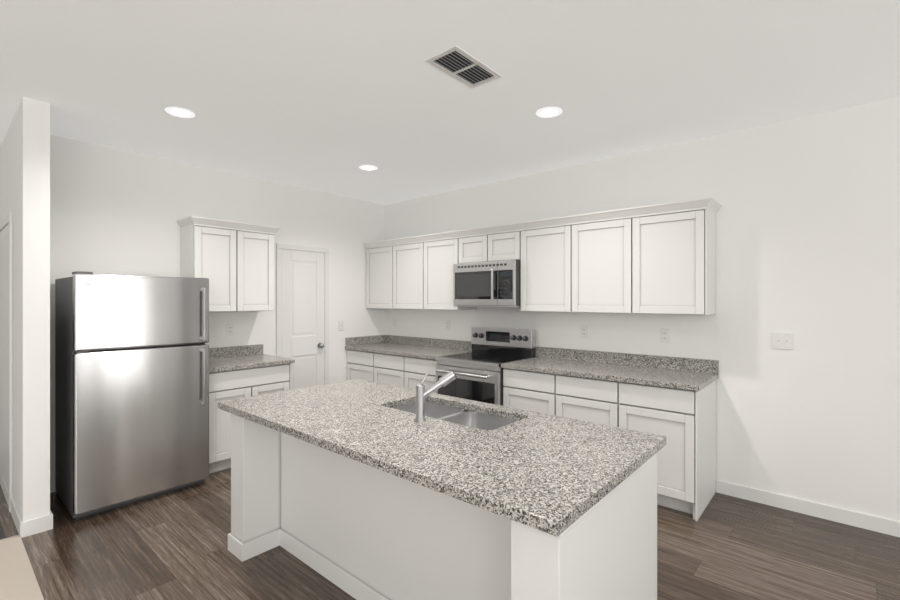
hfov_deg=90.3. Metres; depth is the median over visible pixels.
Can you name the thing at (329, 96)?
ceiling
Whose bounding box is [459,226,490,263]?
upper cabinet
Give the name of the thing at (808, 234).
wall
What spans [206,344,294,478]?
base cabinet
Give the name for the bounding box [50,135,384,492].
wall
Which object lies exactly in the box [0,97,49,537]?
wall
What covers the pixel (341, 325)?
light switch
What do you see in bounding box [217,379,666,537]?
island countertop
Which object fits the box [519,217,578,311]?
upper cabinet
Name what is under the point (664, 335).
electrical outlet
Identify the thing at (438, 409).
sink
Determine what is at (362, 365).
base cabinet
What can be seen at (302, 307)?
door
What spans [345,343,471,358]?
countertop
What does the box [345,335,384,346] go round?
backsplash
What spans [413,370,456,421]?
faucet
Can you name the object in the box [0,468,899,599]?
floor
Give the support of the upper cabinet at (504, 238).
attached to the wall at (808, 234)
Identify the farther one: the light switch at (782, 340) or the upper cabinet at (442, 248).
the upper cabinet at (442, 248)
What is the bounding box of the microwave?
[453,260,520,306]
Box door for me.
[276,243,328,389]
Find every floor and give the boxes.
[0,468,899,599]
[0,535,43,599]
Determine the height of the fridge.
1.671 m
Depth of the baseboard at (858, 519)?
3.07 m
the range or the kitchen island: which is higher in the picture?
the range
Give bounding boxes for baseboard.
[37,510,52,531]
[716,480,899,536]
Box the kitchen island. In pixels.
[228,414,656,599]
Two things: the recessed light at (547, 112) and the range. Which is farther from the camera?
the range
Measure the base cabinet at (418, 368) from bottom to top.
0.876 m
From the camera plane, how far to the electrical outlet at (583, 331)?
4.15 m
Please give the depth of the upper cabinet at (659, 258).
3.35 m
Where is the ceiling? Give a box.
[0,0,899,204]
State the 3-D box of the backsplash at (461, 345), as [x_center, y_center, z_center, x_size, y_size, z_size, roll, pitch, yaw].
[-0.295,0.515,5.472,1.538,0.102,0.020,0,0,41]
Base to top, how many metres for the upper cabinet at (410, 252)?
0.822 m
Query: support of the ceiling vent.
in the ceiling
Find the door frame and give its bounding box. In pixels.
[0,212,12,511]
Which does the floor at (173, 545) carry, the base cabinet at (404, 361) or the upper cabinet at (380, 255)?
the base cabinet at (404, 361)
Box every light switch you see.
[339,320,343,330]
[772,332,792,349]
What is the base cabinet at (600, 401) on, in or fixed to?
on the floor at (173, 545)
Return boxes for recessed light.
[165,107,194,117]
[359,165,377,170]
[536,107,561,117]
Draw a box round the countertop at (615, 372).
[501,355,718,390]
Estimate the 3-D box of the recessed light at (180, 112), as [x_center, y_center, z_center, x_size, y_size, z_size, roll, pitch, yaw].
[-1.826,-1.268,3.033,0.176,0.004,0.176,0,0,41]
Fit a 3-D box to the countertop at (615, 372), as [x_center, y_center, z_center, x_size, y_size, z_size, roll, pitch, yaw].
[1.259,0.585,3.715,1.576,0.037,0.644,0,0,41]
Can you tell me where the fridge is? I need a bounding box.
[55,271,208,518]
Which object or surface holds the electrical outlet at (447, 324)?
attached to the wall at (808, 234)
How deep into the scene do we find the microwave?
4.37 m
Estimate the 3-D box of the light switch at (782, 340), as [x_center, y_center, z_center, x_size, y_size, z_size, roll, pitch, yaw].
[2.360,0.290,3.180,0.120,0.120,0.017,0,0,41]
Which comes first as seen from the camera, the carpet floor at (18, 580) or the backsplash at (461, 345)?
the carpet floor at (18, 580)
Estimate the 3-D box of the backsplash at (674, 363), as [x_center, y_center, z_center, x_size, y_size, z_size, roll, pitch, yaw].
[1.463,0.515,3.951,1.576,0.102,0.020,0,0,41]
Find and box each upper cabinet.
[176,215,280,311]
[363,241,394,308]
[395,237,426,308]
[427,230,476,309]
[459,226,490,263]
[491,222,518,260]
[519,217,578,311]
[579,206,642,313]
[643,197,718,314]
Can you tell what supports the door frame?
attached to the wall at (25, 173)
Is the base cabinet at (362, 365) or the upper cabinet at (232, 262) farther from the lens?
the base cabinet at (362, 365)
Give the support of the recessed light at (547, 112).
in the ceiling
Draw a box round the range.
[436,327,534,405]
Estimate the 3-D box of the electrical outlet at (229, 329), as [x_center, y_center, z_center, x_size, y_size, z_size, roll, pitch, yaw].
[-2.187,0.295,4.455,0.009,0.120,0.074,0,0,41]
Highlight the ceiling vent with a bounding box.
[425,46,501,87]
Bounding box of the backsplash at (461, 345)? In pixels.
[385,335,471,350]
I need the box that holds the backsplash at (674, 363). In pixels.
[537,347,718,374]
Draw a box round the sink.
[397,402,512,429]
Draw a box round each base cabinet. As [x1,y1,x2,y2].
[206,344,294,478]
[347,351,376,381]
[377,355,408,387]
[409,359,435,392]
[501,367,560,416]
[561,375,628,428]
[629,383,715,521]
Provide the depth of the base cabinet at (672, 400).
3.11 m
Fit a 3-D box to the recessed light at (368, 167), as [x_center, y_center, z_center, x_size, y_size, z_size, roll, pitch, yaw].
[-0.783,-1.268,4.299,0.176,0.004,0.176,0,0,41]
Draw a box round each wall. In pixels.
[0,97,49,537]
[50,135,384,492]
[385,97,899,521]
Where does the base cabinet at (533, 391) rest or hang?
on the floor at (173, 545)
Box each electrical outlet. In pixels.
[226,323,233,335]
[445,320,449,329]
[580,325,587,338]
[660,328,669,342]
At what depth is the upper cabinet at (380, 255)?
5.56 m
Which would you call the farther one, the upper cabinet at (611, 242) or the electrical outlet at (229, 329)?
the electrical outlet at (229, 329)
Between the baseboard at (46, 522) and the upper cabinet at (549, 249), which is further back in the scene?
the upper cabinet at (549, 249)

